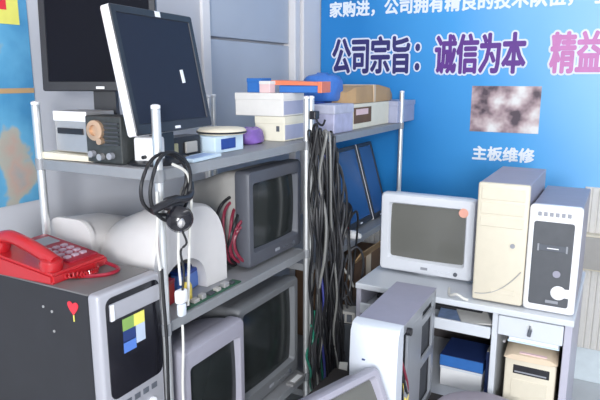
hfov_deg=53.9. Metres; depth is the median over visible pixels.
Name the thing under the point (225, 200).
coiled cable
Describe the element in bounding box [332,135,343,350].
hanging cable
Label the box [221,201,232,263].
coiled cable
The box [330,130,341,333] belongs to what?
hanging cable
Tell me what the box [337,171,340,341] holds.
hanging cable
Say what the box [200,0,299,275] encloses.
door
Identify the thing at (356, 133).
shelf
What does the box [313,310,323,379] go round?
hanging cable
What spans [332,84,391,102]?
parcel
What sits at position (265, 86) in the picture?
box
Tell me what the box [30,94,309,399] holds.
storage rack
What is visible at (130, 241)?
monitor
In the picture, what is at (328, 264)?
hanging cable
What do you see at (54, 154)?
booklet
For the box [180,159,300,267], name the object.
monitor
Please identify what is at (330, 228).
hanging cable
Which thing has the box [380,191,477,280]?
monitor
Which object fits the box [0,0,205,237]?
wall
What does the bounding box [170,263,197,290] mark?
box
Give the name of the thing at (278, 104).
carton
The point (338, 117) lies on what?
storage box
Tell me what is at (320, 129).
hanging cable
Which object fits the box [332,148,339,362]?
hanging cable
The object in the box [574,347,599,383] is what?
baseboard
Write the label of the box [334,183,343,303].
hanging cable
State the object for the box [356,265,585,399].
computer desk
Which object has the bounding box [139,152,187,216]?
cable
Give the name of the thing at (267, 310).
monitor
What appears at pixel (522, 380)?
computer
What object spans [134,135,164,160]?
adapter
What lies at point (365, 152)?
monitor
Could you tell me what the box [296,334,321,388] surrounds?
shelf
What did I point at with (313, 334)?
hanging cable
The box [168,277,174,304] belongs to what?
box
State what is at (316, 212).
hanging cable
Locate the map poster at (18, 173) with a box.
[0,0,38,207]
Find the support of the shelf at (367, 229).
attached to the storage rack at (369, 228)
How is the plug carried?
hanging from the storage rack at (249, 277)
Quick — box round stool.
[438,391,508,399]
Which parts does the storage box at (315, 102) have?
box lid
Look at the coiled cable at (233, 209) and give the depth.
1.91 m
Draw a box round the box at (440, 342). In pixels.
[431,336,485,395]
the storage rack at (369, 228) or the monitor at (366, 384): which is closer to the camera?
the monitor at (366, 384)
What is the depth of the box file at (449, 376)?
2.30 m
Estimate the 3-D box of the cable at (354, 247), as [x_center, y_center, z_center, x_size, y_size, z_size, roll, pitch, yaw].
[0.224,0.402,2.482,0.049,0.433,0.151,6,13,28]
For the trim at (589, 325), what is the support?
attached to the wall
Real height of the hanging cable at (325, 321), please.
1.062 m
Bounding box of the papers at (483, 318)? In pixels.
[438,308,491,324]
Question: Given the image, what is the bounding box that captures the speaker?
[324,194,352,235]
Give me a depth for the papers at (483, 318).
2.19 m
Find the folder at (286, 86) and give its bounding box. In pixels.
[271,80,330,92]
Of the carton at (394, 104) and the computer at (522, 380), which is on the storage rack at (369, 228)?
the carton at (394, 104)
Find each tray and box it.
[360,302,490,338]
[367,294,492,334]
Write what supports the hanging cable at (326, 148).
hanging from the hook
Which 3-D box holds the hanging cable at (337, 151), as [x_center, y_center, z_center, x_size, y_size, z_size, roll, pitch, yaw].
[0.154,0.245,2.316,0.023,0.891,0.090,6,13,28]
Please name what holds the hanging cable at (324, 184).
hanging from the storage rack at (369, 228)
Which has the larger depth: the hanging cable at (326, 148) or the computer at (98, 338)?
the hanging cable at (326, 148)
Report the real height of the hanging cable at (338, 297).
1.024 m
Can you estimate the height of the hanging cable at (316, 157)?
0.963 m
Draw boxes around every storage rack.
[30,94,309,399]
[211,91,404,395]
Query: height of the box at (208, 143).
0.050 m
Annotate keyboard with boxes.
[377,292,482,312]
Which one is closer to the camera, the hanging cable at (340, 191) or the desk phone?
the desk phone
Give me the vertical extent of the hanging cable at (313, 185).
0.788 m
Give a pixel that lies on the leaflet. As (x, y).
(203, 156)
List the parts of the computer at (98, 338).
panel, gloss panel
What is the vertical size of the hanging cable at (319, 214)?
0.907 m
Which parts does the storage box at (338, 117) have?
box lid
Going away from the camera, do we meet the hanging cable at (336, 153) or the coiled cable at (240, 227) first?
the coiled cable at (240, 227)
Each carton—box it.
[235,92,303,116]
[247,78,270,92]
[255,115,302,141]
[295,240,380,336]
[353,101,388,129]
[388,99,414,122]
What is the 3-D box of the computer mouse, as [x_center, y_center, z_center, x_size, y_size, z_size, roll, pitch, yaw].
[0.234,0.151,2.648,0.096,0.030,0.056,8,14,33]
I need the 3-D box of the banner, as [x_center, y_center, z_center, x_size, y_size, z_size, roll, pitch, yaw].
[1.476,-0.824,2.678,3.090,1.850,0.005,6,13,28]
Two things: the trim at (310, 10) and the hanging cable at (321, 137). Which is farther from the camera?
the trim at (310, 10)
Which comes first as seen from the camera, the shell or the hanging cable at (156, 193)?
the hanging cable at (156, 193)
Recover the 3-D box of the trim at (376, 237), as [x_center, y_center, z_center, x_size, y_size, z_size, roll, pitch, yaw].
[1.651,0.434,2.850,3.480,0.685,0.012,6,13,28]
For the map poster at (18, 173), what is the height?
0.900 m
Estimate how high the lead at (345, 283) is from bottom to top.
0.157 m
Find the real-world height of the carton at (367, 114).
0.110 m
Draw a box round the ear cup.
[165,205,193,232]
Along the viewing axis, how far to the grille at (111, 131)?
1.54 m
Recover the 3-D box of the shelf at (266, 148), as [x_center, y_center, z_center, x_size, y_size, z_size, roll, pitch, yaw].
[-0.355,-0.159,1.896,0.437,0.006,0.777,6,13,28]
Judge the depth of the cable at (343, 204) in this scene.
2.42 m
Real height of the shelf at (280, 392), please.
0.006 m
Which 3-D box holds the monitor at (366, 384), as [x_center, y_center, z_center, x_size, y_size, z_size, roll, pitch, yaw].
[0.106,0.683,1.599,0.330,0.376,0.315,-11,16,-42]
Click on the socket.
(349, 317)
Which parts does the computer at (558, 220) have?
panel, drive door, button plate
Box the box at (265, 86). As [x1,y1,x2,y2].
[259,81,274,92]
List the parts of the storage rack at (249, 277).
post, post, post, post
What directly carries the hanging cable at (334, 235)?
hanging from the hook
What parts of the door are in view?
panel, panel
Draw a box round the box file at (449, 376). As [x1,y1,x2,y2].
[440,365,484,391]
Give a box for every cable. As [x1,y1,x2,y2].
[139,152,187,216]
[148,150,191,221]
[155,192,160,270]
[171,163,192,305]
[216,196,235,266]
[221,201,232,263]
[227,214,238,264]
[228,208,234,257]
[231,220,241,262]
[233,226,243,261]
[305,324,314,390]
[307,123,318,389]
[307,129,317,322]
[310,143,318,385]
[310,146,318,337]
[312,138,328,331]
[312,146,320,369]
[313,137,321,381]
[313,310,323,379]
[314,145,322,368]
[316,127,323,382]
[316,129,327,384]
[318,136,328,349]
[319,134,325,369]
[319,134,336,367]
[319,155,325,377]
[322,139,328,376]
[324,142,336,367]
[324,157,338,358]
[324,164,344,273]
[324,184,331,274]
[326,216,329,368]
[327,264,329,328]
[328,131,338,368]
[328,210,336,372]
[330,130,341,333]
[331,140,344,300]
[331,160,336,370]
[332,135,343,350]
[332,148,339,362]
[333,169,347,276]
[333,297,338,367]
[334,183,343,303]
[335,151,342,353]
[336,210,349,291]
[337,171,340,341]
[339,210,358,306]
[340,191,344,361]
[341,202,352,299]
[342,209,352,305]
[343,246,363,308]
[448,287,467,300]
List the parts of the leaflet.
printed panel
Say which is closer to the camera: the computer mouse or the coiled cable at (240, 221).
the coiled cable at (240, 221)
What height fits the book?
0.172 m
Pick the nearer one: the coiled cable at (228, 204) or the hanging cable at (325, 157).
the coiled cable at (228, 204)
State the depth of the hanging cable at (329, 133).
2.19 m
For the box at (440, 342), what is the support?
attached to the computer desk
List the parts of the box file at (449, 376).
file lid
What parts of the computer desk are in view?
panel, panel, divider panel, drawer, panel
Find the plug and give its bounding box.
[175,233,187,399]
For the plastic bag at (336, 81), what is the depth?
2.58 m
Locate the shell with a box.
[50,213,125,253]
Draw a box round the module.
[174,134,200,154]
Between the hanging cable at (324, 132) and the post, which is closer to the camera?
the post
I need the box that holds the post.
[160,269,169,399]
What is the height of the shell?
0.236 m
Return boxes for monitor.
[37,0,156,114]
[100,3,211,166]
[100,202,226,309]
[161,316,244,399]
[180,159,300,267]
[190,275,297,399]
[299,368,386,399]
[335,145,372,229]
[355,141,382,219]
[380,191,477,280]
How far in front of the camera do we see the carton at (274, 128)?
2.14 m
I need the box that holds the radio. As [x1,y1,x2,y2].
[85,114,134,164]
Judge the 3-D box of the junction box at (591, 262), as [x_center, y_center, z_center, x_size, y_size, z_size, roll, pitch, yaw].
[1.439,0.255,2.864,0.160,0.180,0.060,6,13,28]
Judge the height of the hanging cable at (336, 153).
0.681 m
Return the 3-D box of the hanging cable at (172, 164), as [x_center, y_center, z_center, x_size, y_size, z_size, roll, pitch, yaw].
[-0.302,0.095,1.534,0.022,0.394,0.066,6,13,28]
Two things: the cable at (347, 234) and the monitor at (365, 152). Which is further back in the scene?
the monitor at (365, 152)
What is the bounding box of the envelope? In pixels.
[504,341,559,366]
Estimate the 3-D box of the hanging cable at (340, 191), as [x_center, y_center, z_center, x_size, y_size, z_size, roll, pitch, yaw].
[0.155,0.296,2.331,0.027,0.983,0.070,10,15,40]
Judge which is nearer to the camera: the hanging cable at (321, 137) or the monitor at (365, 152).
the hanging cable at (321, 137)
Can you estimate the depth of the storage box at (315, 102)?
2.59 m
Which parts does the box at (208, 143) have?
printed panel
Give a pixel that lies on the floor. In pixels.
(582, 390)
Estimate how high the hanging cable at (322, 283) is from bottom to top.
1.110 m
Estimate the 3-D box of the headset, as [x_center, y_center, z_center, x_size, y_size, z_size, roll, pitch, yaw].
[-0.297,0.101,1.479,0.076,0.274,0.169,6,13,28]
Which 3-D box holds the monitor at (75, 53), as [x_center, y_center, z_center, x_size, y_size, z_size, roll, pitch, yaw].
[-0.580,-0.382,1.753,0.335,0.487,0.163,0,12,0]
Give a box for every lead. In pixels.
[339,351,347,370]
[344,282,355,305]
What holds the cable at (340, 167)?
hanging from the storage rack at (369, 228)
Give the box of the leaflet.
[185,152,220,162]
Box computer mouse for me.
[345,230,361,238]
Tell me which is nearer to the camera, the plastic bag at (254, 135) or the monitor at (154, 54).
the monitor at (154, 54)
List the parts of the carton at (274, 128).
lid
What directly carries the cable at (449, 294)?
on the computer desk
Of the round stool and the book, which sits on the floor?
the round stool
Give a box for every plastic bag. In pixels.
[243,126,263,144]
[303,72,342,100]
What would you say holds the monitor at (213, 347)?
on the storage rack at (249, 277)
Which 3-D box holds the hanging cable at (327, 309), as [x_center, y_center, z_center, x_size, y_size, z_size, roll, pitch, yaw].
[0.087,0.152,2.255,0.035,0.813,0.146,6,13,28]
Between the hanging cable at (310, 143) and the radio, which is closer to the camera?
the radio
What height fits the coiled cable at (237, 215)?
0.186 m
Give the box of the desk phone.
[0,230,119,284]
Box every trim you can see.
[211,37,283,45]
[300,0,320,213]
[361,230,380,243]
[577,186,599,350]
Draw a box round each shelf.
[47,140,299,169]
[160,248,302,320]
[262,371,301,399]
[293,208,380,262]
[296,123,396,139]
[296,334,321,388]
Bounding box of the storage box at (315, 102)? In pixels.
[302,101,331,114]
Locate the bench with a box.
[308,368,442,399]
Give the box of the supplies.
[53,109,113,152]
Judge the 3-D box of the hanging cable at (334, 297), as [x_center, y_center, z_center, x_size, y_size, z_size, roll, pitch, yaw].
[0.131,0.288,2.305,0.030,0.953,0.035,6,13,28]
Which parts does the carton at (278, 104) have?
lid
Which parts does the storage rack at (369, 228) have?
post, post, post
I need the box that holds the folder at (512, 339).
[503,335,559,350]
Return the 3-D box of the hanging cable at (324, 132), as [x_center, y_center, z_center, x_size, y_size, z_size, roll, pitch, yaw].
[0.082,0.275,2.189,0.033,1.074,0.047,9,15,37]
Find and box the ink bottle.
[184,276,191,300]
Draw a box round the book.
[484,344,490,392]
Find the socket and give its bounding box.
[347,314,351,321]
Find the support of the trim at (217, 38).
attached to the door
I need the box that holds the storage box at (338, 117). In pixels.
[314,103,353,133]
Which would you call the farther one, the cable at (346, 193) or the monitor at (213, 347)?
the cable at (346, 193)
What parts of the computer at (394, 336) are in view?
frame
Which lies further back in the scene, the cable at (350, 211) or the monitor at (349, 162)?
the monitor at (349, 162)
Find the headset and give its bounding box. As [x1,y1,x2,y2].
[150,181,194,290]
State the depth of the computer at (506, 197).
2.04 m
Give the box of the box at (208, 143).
[198,134,242,152]
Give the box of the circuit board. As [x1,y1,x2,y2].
[176,279,240,309]
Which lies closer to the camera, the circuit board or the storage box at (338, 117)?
the circuit board
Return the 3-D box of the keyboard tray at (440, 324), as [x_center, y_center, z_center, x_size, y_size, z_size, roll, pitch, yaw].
[0.536,0.420,2.344,0.494,0.008,0.348,6,13,28]
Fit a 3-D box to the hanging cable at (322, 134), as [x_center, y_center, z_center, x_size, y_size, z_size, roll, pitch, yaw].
[0.086,0.207,2.201,0.033,0.925,0.026,-4,12,-17]
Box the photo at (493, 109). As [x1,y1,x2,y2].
[470,86,541,133]
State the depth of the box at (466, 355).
2.31 m
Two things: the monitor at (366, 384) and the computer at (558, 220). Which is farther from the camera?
the computer at (558, 220)
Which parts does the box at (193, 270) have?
box lid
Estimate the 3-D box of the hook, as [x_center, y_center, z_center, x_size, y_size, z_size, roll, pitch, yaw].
[0.062,-0.291,2.109,0.070,0.054,0.036,6,13,28]
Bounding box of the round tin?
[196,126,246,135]
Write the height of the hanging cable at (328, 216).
1.114 m
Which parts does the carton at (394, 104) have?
lid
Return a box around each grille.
[103,123,119,145]
[538,211,571,218]
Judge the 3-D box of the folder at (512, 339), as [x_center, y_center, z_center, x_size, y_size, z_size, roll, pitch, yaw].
[0.857,0.477,2.122,0.204,0.030,0.220,6,13,28]
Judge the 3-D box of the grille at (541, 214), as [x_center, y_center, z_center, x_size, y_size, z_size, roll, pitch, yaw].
[0.834,0.049,1.931,0.102,0.014,0.004,6,13,28]
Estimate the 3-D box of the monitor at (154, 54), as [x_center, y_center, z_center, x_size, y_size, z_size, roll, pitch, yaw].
[-0.380,-0.300,1.579,0.163,0.398,0.353,5,13,22]
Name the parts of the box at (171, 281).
box lid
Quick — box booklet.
[44,150,89,161]
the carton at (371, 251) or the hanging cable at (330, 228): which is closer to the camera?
the hanging cable at (330, 228)
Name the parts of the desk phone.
keypad plate, coiled cord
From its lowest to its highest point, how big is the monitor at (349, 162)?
0.370 m
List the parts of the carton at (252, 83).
lid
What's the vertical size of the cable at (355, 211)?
0.592 m
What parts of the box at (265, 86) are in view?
box lid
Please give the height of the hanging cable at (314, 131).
1.015 m
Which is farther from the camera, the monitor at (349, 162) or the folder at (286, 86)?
the monitor at (349, 162)
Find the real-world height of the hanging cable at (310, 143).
1.111 m
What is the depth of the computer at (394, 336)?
1.82 m
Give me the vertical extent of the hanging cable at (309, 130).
0.772 m
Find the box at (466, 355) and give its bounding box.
[440,337,489,373]
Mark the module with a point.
(184, 144)
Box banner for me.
[321,0,599,199]
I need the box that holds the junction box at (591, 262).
[583,232,599,271]
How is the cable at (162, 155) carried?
hanging from the storage rack at (249, 277)
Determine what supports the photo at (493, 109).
attached to the banner
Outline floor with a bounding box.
[285,378,599,399]
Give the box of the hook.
[310,111,325,125]
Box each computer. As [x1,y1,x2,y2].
[0,263,164,399]
[349,282,436,399]
[472,166,545,305]
[502,345,562,399]
[523,185,590,315]
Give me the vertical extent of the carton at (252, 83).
0.052 m
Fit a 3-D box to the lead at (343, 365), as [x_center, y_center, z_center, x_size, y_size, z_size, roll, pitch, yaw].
[0.163,0.571,2.378,0.058,0.225,0.104,-1,12,-5]
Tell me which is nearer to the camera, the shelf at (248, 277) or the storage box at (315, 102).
the shelf at (248, 277)

